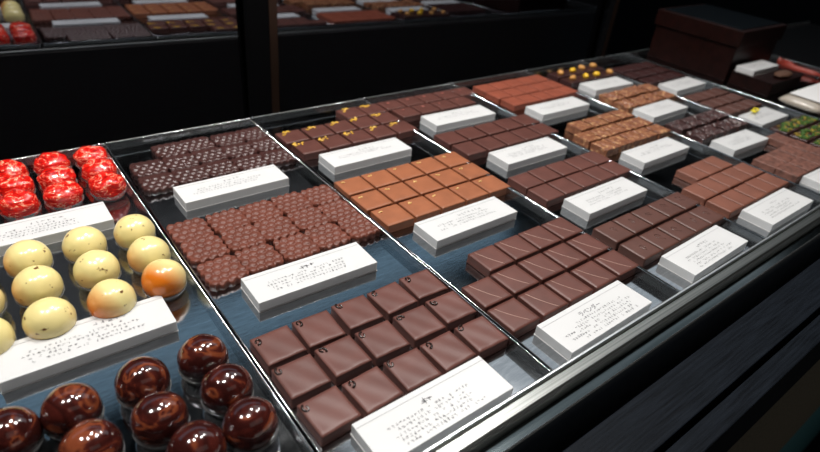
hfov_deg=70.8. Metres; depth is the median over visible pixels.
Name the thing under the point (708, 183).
chocolate square
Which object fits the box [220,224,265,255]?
chocolate
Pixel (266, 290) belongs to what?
block
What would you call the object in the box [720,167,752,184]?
chocolate square
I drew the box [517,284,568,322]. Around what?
chocolate square
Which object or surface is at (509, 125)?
chocolate square
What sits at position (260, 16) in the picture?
post
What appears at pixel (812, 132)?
chocolate square
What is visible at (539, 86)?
chocolate square
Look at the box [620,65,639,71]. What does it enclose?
chocolate square
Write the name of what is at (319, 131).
chocolate square
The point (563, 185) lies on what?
chocolate square
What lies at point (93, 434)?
dome bonbon
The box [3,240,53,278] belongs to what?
dome bonbon
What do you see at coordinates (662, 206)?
chocolate square
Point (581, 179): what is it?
chocolate square
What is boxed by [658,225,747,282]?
block
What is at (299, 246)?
chocolate
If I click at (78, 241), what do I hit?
dome bonbon
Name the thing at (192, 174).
chocolate
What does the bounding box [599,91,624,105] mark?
bar
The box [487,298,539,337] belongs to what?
chocolate square
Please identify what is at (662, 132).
bar
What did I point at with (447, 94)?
chocolate square
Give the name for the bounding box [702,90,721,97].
chocolate square
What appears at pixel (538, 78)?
chocolate square
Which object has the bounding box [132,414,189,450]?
clear cup
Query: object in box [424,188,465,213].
chocolate square
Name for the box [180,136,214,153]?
chocolate
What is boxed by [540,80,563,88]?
chocolate square
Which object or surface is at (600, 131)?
bar
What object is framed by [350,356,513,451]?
block
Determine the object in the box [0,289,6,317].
dome bonbon
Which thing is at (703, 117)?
bar
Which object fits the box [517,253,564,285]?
chocolate square
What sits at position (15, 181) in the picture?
dome bonbon
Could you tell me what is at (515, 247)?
chocolate square
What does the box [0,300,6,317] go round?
clear cup
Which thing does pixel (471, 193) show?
chocolate square
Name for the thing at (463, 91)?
chocolate square
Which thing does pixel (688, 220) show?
chocolate square
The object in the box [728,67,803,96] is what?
display riser
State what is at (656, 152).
block
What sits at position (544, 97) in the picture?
chocolate square
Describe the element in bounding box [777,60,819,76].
stick
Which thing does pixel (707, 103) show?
chocolate square
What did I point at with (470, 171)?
chocolate square
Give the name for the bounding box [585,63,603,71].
chocolate square
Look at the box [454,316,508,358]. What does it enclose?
chocolate square
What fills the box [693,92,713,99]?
chocolate square
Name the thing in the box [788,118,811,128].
chocolate square
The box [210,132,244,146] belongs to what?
chocolate
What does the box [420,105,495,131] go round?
block
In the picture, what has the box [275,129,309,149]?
chocolate square
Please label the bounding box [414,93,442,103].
chocolate square
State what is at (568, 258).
chocolate square
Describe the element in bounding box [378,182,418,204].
chocolate square
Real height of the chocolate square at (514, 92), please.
0.009 m
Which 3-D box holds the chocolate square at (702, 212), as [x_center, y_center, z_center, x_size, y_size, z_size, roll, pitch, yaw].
[0.298,-0.009,0.582,0.028,0.009,0.027,-19,40,-33]
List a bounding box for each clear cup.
[0,204,41,221]
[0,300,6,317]
[6,259,53,278]
[14,286,64,309]
[33,429,44,451]
[43,405,104,441]
[44,194,83,211]
[64,246,107,265]
[75,269,120,292]
[89,188,126,202]
[115,233,155,251]
[116,381,171,410]
[128,258,170,276]
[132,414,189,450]
[142,279,186,302]
[178,359,228,385]
[201,388,253,418]
[227,424,278,451]
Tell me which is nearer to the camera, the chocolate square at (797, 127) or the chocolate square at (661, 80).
the chocolate square at (797, 127)
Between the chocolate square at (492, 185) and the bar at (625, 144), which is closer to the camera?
the chocolate square at (492, 185)
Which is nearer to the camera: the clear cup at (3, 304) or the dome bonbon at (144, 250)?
the clear cup at (3, 304)
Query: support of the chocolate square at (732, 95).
on the display tray at (623, 59)
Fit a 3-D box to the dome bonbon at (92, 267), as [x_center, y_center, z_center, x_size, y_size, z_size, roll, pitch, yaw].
[-0.224,0.031,0.413,0.030,0.026,0.030,27,38,29]
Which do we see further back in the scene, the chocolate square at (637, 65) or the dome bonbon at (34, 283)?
the chocolate square at (637, 65)
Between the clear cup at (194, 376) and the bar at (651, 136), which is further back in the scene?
the bar at (651, 136)
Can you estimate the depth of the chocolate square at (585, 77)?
0.92 m
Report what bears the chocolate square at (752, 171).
on the display tray at (662, 174)
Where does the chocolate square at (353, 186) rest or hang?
on the display tray at (448, 262)
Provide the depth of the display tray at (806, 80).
1.04 m
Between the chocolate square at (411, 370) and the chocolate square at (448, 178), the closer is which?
the chocolate square at (411, 370)
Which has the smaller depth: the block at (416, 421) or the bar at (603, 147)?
the block at (416, 421)
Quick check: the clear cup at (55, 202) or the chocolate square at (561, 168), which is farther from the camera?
the chocolate square at (561, 168)
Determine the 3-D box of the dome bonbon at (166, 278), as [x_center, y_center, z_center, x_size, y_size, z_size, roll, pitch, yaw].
[-0.176,0.037,0.411,0.030,0.026,0.030,26,38,28]
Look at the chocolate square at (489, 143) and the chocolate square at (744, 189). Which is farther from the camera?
the chocolate square at (489, 143)
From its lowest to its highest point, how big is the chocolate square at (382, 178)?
0.010 m
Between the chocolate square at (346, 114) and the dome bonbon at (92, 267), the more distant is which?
the chocolate square at (346, 114)
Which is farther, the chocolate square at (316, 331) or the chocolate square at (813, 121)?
the chocolate square at (813, 121)
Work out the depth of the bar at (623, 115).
0.80 m
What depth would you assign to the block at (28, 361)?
0.36 m
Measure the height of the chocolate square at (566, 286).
0.009 m
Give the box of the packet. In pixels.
[777,83,819,114]
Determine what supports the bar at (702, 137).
on the display tray at (693, 108)
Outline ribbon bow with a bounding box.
[751,108,759,112]
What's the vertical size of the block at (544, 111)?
0.009 m
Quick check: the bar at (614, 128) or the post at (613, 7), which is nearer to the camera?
the bar at (614, 128)
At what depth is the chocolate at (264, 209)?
0.51 m
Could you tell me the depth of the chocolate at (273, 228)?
0.49 m
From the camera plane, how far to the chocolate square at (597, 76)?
0.94 m
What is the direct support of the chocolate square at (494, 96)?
on the display tray at (662, 174)
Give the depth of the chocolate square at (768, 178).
0.66 m
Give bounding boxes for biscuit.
[774,70,792,77]
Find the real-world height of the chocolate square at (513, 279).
0.009 m
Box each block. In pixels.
[0,202,114,256]
[0,296,178,393]
[173,164,288,211]
[241,242,376,312]
[318,137,411,174]
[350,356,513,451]
[413,196,516,249]
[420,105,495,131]
[487,137,566,170]
[524,96,589,120]
[534,280,651,360]
[562,177,646,220]
[578,77,632,95]
[619,137,688,169]
[632,99,687,122]
[658,77,705,95]
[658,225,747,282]
[709,129,768,156]
[735,60,778,75]
[738,107,787,128]
[738,188,812,231]
[800,169,819,190]
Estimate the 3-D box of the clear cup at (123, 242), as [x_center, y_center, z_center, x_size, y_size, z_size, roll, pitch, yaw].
[-0.218,0.012,0.460,0.030,0.006,0.030,-7,35,-20]
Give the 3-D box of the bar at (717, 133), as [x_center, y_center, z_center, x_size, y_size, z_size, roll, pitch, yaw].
[0.409,-0.128,0.784,0.031,0.011,0.027,-18,40,-33]
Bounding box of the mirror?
[0,0,610,159]
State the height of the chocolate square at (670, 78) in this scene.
0.009 m
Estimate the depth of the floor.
1.50 m
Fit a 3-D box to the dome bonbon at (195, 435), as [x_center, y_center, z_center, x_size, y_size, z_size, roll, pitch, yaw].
[-0.111,0.116,0.301,0.030,0.026,0.030,-14,38,-28]
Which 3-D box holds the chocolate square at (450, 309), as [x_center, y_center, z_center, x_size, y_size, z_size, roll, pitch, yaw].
[0.030,0.062,0.425,0.028,0.010,0.028,-17,40,-32]
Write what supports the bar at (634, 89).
on the display tray at (693, 108)
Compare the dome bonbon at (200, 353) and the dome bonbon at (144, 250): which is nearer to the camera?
the dome bonbon at (200, 353)
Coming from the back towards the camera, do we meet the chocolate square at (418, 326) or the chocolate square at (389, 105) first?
the chocolate square at (389, 105)
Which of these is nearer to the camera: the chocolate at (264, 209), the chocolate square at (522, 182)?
the chocolate at (264, 209)
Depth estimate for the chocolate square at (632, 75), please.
0.97 m
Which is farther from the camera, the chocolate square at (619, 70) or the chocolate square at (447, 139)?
the chocolate square at (619, 70)
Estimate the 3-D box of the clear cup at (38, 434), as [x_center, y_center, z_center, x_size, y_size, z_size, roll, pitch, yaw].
[-0.208,0.115,0.302,0.030,0.006,0.030,10,33,5]
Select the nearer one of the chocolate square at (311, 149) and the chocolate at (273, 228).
the chocolate at (273, 228)
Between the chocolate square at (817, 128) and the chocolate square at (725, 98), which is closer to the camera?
the chocolate square at (817, 128)
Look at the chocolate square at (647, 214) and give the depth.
0.56 m
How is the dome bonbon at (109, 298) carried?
on the display tray at (194, 314)
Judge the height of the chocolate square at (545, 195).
0.009 m
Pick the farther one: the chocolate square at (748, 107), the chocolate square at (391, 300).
the chocolate square at (748, 107)
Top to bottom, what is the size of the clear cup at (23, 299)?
0.006 m
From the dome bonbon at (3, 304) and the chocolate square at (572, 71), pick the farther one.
the chocolate square at (572, 71)
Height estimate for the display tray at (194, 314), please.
0.010 m
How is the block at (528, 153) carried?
on the display tray at (655, 192)
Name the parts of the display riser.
plate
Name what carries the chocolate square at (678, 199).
on the display tray at (655, 192)
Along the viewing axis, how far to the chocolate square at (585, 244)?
0.51 m
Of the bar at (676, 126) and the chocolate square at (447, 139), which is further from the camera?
the bar at (676, 126)
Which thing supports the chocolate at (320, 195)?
on the display tray at (515, 364)
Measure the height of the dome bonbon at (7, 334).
0.026 m
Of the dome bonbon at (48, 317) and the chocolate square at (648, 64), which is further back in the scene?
the chocolate square at (648, 64)
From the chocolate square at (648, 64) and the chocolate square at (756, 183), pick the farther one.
the chocolate square at (648, 64)
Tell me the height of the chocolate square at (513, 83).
0.009 m
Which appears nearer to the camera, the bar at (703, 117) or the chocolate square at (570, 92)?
the bar at (703, 117)
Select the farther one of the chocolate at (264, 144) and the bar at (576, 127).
the bar at (576, 127)
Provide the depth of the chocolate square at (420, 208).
0.54 m
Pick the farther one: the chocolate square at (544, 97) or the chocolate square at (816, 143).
the chocolate square at (544, 97)
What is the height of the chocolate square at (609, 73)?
0.016 m
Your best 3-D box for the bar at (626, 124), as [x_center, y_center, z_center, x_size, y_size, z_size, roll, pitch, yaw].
[0.290,-0.131,0.768,0.028,0.011,0.025,-18,40,-33]
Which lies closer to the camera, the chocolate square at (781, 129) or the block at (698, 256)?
the block at (698, 256)
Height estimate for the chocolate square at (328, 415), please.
0.010 m
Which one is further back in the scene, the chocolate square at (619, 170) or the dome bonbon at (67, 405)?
the chocolate square at (619, 170)
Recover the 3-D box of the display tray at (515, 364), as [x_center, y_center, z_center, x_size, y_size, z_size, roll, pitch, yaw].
[-0.111,0.009,0.485,0.157,0.010,0.466,-19,40,-34]
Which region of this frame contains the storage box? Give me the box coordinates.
[647,4,786,80]
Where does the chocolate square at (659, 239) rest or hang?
on the display tray at (655, 192)
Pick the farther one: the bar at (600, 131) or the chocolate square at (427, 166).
the bar at (600, 131)
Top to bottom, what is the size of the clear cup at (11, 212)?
0.006 m
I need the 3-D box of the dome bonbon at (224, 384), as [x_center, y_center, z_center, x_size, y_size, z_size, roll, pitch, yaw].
[-0.107,0.094,0.336,0.030,0.026,0.030,-16,39,-31]
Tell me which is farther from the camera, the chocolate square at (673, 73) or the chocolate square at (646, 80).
the chocolate square at (673, 73)
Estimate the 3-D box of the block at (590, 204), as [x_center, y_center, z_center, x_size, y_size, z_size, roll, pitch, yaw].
[0.203,-0.029,0.597,0.101,0.009,0.033,-19,41,-34]
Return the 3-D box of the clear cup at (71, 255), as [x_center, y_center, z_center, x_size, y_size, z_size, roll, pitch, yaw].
[-0.247,0.022,0.440,0.030,0.006,0.030,-16,39,-31]
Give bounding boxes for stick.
[777,57,796,65]
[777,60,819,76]
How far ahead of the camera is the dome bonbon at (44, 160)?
0.52 m
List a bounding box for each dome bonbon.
[0,159,29,175]
[0,174,35,196]
[0,189,41,221]
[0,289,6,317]
[0,318,16,354]
[0,406,44,451]
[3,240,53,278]
[11,265,64,309]
[22,297,77,339]
[33,151,71,174]
[36,165,77,190]
[39,382,104,441]
[43,180,83,211]
[57,418,124,451]
[62,226,107,265]
[72,145,109,170]
[73,250,120,292]
[81,157,117,183]
[87,279,137,318]
[88,171,126,202]
[113,214,155,251]
[114,356,171,410]
[127,236,170,276]
[130,390,189,450]
[141,259,186,302]
[166,420,227,451]
[177,334,228,385]
[200,363,253,418]
[222,396,278,451]
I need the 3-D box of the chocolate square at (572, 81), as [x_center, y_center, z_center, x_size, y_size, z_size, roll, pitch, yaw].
[0.256,-0.231,0.912,0.030,0.016,0.024,-18,40,-33]
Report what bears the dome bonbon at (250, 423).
on the display tray at (194, 314)
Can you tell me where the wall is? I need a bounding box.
[606,0,819,54]
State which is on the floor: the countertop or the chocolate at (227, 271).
the countertop
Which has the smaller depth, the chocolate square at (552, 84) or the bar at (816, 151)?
the bar at (816, 151)
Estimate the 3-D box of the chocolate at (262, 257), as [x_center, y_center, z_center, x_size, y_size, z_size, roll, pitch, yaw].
[-0.119,0.026,0.455,0.032,0.007,0.032,-21,42,-35]
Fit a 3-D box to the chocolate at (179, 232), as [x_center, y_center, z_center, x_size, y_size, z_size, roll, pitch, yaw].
[-0.181,0.005,0.477,0.032,0.007,0.032,-18,40,-33]
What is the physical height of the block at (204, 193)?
0.009 m
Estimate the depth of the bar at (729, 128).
0.80 m
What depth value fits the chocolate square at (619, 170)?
0.65 m
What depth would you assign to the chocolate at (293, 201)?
0.53 m
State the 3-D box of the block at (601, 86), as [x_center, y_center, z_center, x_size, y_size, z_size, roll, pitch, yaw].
[0.312,-0.223,0.916,0.094,0.009,0.034,-17,40,-32]
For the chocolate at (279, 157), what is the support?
on the display tray at (515, 364)
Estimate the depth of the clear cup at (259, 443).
0.31 m
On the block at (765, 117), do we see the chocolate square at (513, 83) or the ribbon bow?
the ribbon bow
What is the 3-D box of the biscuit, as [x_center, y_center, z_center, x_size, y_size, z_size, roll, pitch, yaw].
[0.644,-0.262,0.994,0.053,0.009,0.023,-19,40,-34]
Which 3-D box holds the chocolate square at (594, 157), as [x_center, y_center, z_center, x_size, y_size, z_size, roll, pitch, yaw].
[0.215,-0.076,0.672,0.028,0.009,0.027,-19,40,-33]
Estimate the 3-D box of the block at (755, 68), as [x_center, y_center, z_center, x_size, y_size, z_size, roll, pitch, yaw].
[0.610,-0.278,1.012,0.094,0.009,0.032,-18,40,-33]
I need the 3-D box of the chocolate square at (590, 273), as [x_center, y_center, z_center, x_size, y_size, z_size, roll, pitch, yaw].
[0.151,0.043,0.477,0.029,0.009,0.028,-19,41,-34]
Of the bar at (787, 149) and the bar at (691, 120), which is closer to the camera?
the bar at (787, 149)
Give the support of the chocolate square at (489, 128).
on the display tray at (655, 192)
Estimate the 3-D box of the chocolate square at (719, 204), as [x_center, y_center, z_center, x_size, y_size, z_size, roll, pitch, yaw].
[0.330,-0.020,0.606,0.027,0.009,0.027,-19,40,-34]
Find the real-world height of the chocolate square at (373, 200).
0.010 m
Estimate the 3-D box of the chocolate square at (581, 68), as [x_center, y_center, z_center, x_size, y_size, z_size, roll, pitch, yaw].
[0.289,-0.261,0.965,0.030,0.016,0.024,-19,41,-34]
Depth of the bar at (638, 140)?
0.73 m
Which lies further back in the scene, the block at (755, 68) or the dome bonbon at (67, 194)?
the block at (755, 68)
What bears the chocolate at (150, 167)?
on the display tray at (515, 364)
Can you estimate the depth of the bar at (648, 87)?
0.91 m
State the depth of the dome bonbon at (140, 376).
0.32 m
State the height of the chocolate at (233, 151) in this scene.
0.007 m
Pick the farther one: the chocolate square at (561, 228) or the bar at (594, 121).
the bar at (594, 121)
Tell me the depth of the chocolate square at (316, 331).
0.39 m
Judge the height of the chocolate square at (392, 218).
0.010 m
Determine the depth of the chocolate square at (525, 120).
0.75 m
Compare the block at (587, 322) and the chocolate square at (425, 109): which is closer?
the block at (587, 322)
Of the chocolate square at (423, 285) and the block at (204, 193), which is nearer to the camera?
the chocolate square at (423, 285)
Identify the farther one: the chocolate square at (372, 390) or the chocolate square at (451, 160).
the chocolate square at (451, 160)
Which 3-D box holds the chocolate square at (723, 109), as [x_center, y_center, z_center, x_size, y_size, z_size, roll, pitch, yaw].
[0.474,-0.170,0.864,0.024,0.009,0.024,-18,40,-33]
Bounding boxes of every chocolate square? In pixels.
[250,325,306,374]
[271,354,331,408]
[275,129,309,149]
[291,139,327,160]
[291,310,345,355]
[297,385,361,446]
[301,125,334,139]
[314,335,371,385]
[316,134,351,151]
[324,120,357,135]
[330,295,382,336]
[334,176,374,199]
[335,107,367,120]
[341,129,374,146]
[342,366,403,417]
[347,116,380,129]
[351,190,392,215]
[354,320,409,366]
[357,104,387,116]
[361,169,399,190]
[363,125,396,141]
[367,282,417,321]
[369,112,400,125]
[370,204,414,232]
[377,100,406,112]
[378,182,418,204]
[382,348,441,395]
[385,120,417,139]
[386,163,424,182]
[391,107,421,122]
[392,305,445,348]
[396,96,424,106]
[398,196,440,222]
[399,269,447,306]
[404,175,443,196]
[410,157,447,175]
[411,103,440,115]
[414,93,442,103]
[419,331,475,374]
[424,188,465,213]
[425,291,475,331]
[429,169,467,188]
[430,100,458,111]
[432,90,460,99]
[433,131,467,150]
[434,151,469,168]
[447,96,475,108]
[448,181,488,205]
[450,87,476,98]
[451,141,486,160]
[452,163,489,181]
[454,126,487,140]
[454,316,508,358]
[461,276,511,313]
[466,245,514,276]
[471,175,510,197]
[472,136,506,155]
[473,84,497,97]
[474,122,505,136]
[485,90,511,103]
[487,82,511,90]
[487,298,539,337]
[490,264,538,299]
[492,118,523,131]
[492,131,524,147]
[494,235,538,264]
[500,97,527,110]
[501,79,524,87]
[501,88,526,96]
[507,172,543,194]
[509,114,539,127]
[510,127,541,142]
[514,77,537,84]
[514,85,538,93]
[515,94,541,105]
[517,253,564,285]
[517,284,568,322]
[518,226,561,253]
[526,123,558,137]
[526,183,564,207]
[527,75,549,82]
[527,166,561,183]
[528,83,551,90]
[529,91,554,102]
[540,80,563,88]
[541,217,583,243]
[542,89,566,99]
[542,243,587,273]
[544,272,592,307]
[545,161,579,177]
[546,70,569,82]
[547,177,582,198]
[554,86,578,96]
[559,75,582,87]
[563,68,581,75]
[563,156,595,171]
[564,172,599,191]
[566,233,609,261]
[570,260,617,293]
[575,65,593,74]
[576,73,594,82]
[579,151,611,165]
[581,166,615,184]
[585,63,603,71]
[588,71,606,79]
[591,221,634,249]
[593,249,639,281]
[598,69,617,77]
[598,161,631,178]
[610,67,630,74]
[612,213,651,237]
[617,236,661,266]
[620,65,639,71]
[623,72,644,79]
[630,63,648,69]
[630,206,668,229]
[633,70,653,76]
[637,77,658,86]
[638,228,679,256]
[639,62,657,67]
[644,68,662,75]
[647,198,684,220]
[648,75,667,84]
[653,66,671,72]
[656,220,695,245]
[657,73,676,81]
[663,192,699,213]
[666,71,685,78]
[672,212,711,235]
[674,165,709,183]
[681,183,717,205]
[683,94,704,103]
[688,205,725,227]
[689,161,721,175]
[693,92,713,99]
[696,178,729,195]
[699,100,721,109]
[701,156,732,170]
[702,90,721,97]
[705,195,742,218]
[708,172,741,189]
[709,88,728,95]
[709,98,729,106]
[716,106,738,116]
[717,95,737,103]
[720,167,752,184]
[720,189,754,210]
[725,93,745,101]
[725,104,745,115]
[732,162,763,178]
[733,101,754,112]
[733,184,766,202]
[742,99,761,109]
[744,178,777,196]
[756,173,788,191]
[769,124,795,136]
[780,121,803,131]
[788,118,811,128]
[788,131,815,143]
[796,115,818,124]
[798,128,819,139]
[807,125,819,131]
[809,139,819,146]
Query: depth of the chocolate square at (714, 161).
0.69 m
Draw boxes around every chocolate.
[129,159,167,180]
[138,172,178,196]
[151,142,187,159]
[162,153,199,171]
[166,218,213,248]
[171,165,209,185]
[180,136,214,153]
[180,234,229,267]
[191,147,227,164]
[197,255,249,291]
[201,159,238,178]
[205,208,250,237]
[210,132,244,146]
[220,142,256,159]
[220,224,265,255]
[231,154,268,171]
[234,242,283,274]
[236,127,267,141]
[239,200,282,225]
[247,137,280,153]
[254,215,298,245]
[259,148,294,166]
[271,191,312,216]
[273,232,319,263]
[287,206,330,233]
[301,185,340,206]
[304,223,349,252]
[317,199,358,224]
[338,213,378,243]
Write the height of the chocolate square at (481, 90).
0.009 m
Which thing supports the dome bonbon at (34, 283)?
on the display tray at (194, 314)
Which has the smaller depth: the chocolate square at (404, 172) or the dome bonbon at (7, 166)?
the dome bonbon at (7, 166)
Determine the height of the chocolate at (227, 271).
0.007 m
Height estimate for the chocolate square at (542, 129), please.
0.009 m
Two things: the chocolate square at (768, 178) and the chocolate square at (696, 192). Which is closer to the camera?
the chocolate square at (696, 192)
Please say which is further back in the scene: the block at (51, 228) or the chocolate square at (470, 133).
the chocolate square at (470, 133)
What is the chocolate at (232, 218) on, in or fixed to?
on the display tray at (515, 364)
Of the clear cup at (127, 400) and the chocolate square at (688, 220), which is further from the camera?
the chocolate square at (688, 220)
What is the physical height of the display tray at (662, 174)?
0.010 m
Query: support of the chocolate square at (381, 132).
on the display tray at (448, 262)
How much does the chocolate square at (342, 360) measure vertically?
0.010 m
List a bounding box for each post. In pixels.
[243,0,279,117]
[596,0,619,57]
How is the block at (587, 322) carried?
on the display tray at (448, 262)
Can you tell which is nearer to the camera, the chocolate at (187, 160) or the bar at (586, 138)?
the chocolate at (187, 160)
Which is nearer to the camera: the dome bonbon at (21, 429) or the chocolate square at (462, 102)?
the dome bonbon at (21, 429)
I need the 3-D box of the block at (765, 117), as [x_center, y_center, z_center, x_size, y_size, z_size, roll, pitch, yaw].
[0.525,-0.161,0.858,0.086,0.009,0.037,-19,40,-34]
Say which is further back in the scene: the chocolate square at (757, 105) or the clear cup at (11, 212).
the chocolate square at (757, 105)
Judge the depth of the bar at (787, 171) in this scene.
0.69 m
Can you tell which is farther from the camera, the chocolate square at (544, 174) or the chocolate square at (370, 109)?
the chocolate square at (370, 109)
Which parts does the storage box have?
lid, lid glass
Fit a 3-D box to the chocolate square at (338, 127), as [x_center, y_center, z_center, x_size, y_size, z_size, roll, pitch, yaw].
[-0.081,-0.114,0.677,0.029,0.010,0.029,-18,40,-33]
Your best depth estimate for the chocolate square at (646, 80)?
0.95 m
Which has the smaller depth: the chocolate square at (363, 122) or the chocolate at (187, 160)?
the chocolate at (187, 160)
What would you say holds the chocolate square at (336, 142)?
on the display tray at (448, 262)
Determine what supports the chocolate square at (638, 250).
on the display tray at (655, 192)
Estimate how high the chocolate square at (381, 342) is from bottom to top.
0.010 m
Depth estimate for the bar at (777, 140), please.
0.78 m
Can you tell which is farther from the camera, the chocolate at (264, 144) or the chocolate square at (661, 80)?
the chocolate square at (661, 80)
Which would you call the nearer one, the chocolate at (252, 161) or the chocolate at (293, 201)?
the chocolate at (293, 201)
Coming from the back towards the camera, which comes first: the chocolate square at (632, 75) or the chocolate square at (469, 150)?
the chocolate square at (632, 75)
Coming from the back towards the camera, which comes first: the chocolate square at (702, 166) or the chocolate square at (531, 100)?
the chocolate square at (531, 100)
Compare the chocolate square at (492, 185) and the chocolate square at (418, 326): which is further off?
the chocolate square at (492, 185)
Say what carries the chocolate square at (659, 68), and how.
on the display tray at (623, 59)
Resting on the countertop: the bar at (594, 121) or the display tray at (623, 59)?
the display tray at (623, 59)
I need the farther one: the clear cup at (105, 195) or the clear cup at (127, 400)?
the clear cup at (105, 195)
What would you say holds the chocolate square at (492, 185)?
on the display tray at (448, 262)
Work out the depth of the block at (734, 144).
0.76 m
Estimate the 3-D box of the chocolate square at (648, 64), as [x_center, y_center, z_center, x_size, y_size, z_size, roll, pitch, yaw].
[0.427,-0.287,1.035,0.027,0.009,0.025,-18,40,-33]
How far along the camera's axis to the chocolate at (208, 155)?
0.59 m
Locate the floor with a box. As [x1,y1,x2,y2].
[604,52,819,451]
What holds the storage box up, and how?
on the display tray at (806, 80)
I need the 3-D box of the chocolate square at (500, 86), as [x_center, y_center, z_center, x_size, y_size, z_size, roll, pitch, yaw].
[0.133,-0.205,0.858,0.028,0.009,0.027,-18,40,-33]
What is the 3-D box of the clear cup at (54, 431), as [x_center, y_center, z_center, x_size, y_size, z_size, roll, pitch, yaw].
[-0.185,0.107,0.319,0.030,0.006,0.030,18,34,17]
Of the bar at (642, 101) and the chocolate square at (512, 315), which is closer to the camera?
the chocolate square at (512, 315)
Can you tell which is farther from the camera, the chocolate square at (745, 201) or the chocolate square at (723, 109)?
the chocolate square at (723, 109)
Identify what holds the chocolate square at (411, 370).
on the display tray at (515, 364)
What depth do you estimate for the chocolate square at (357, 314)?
0.41 m
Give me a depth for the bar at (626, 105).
0.84 m
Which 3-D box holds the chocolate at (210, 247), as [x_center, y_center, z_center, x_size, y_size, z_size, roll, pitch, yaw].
[-0.163,0.019,0.458,0.032,0.007,0.032,-19,40,-33]
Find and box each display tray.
[0,143,313,451]
[104,118,550,451]
[250,98,677,370]
[363,83,764,291]
[450,70,819,237]
[524,61,819,193]
[581,53,819,136]
[627,49,819,118]
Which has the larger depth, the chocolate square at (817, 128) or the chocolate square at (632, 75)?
the chocolate square at (632, 75)
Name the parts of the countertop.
rail, rail, panel, plate, kick panel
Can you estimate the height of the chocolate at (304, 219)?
0.007 m
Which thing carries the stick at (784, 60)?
on the display tray at (806, 80)
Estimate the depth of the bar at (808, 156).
0.73 m
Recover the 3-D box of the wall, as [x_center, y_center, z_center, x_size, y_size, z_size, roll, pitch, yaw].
[2.855,-1.787,2.640,0.020,3.050,6.760,-19,40,-34]
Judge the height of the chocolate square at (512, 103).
0.009 m
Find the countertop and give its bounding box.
[15,21,819,451]
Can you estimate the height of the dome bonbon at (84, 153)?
0.021 m
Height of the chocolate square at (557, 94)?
0.009 m
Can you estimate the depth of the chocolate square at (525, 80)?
0.89 m
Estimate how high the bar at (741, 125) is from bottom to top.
0.012 m
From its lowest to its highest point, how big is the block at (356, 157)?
0.009 m
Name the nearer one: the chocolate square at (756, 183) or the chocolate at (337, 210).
the chocolate at (337, 210)
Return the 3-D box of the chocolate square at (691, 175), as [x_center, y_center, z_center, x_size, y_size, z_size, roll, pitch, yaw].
[0.325,-0.058,0.663,0.027,0.009,0.027,-19,41,-34]
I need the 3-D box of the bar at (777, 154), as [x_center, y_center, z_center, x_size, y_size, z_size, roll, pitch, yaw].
[0.469,-0.085,0.730,0.031,0.010,0.028,-18,40,-33]
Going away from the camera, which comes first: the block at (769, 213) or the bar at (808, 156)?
the block at (769, 213)
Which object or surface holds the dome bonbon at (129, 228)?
on the display tray at (194, 314)
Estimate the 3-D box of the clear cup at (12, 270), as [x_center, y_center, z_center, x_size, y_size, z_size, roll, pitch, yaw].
[-0.276,0.032,0.420,0.030,0.006,0.030,-5,35,-18]
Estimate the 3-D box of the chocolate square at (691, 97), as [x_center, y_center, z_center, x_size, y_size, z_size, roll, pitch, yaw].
[0.442,-0.196,0.898,0.024,0.009,0.024,-19,41,-34]
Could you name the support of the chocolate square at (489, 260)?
on the display tray at (448, 262)
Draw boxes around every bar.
[565,120,593,133]
[572,131,602,148]
[582,116,608,128]
[589,127,615,138]
[589,139,619,156]
[596,113,620,124]
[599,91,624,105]
[602,123,627,134]
[605,135,633,152]
[609,109,634,120]
[613,89,636,99]
[613,98,639,112]
[615,120,641,131]
[618,131,645,147]
[623,85,648,96]
[628,96,654,106]
[628,117,652,127]
[632,127,657,144]
[637,84,659,92]
[639,93,663,102]
[645,124,670,139]
[652,90,675,100]
[665,119,693,135]
[679,116,706,130]
[685,129,712,144]
[693,113,716,125]
[697,124,725,140]
[703,109,728,121]
[711,121,736,135]
[722,117,747,131]
[751,154,784,173]
[766,133,794,147]
[766,149,795,162]
[774,163,808,182]
[777,144,806,156]
[788,140,816,151]
[788,157,819,173]
[799,152,819,168]
[809,147,819,156]
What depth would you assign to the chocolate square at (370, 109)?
0.73 m
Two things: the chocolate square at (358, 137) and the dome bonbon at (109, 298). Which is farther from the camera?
the chocolate square at (358, 137)
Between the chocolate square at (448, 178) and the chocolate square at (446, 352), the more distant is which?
the chocolate square at (448, 178)
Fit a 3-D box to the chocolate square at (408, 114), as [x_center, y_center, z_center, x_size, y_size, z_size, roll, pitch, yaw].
[-0.005,-0.142,0.735,0.030,0.010,0.027,-18,40,-33]
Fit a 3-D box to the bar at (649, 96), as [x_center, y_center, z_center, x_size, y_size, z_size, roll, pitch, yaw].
[0.367,-0.193,0.878,0.031,0.011,0.027,-17,40,-32]
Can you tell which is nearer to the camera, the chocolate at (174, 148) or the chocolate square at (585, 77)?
the chocolate at (174, 148)
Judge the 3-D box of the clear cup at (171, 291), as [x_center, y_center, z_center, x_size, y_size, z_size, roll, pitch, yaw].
[-0.177,0.045,0.417,0.030,0.006,0.030,26,38,28]
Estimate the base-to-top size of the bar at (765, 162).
0.010 m
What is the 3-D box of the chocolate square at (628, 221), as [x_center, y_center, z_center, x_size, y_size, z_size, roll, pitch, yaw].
[0.212,0.000,0.553,0.028,0.009,0.027,-19,40,-34]
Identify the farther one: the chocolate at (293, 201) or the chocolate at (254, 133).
the chocolate at (254, 133)
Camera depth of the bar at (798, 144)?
0.76 m
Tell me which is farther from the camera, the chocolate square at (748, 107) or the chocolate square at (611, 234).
the chocolate square at (748, 107)
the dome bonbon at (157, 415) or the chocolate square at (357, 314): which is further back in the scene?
the chocolate square at (357, 314)
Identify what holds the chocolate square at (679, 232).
on the display tray at (655, 192)
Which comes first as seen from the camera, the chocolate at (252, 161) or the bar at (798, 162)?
the chocolate at (252, 161)

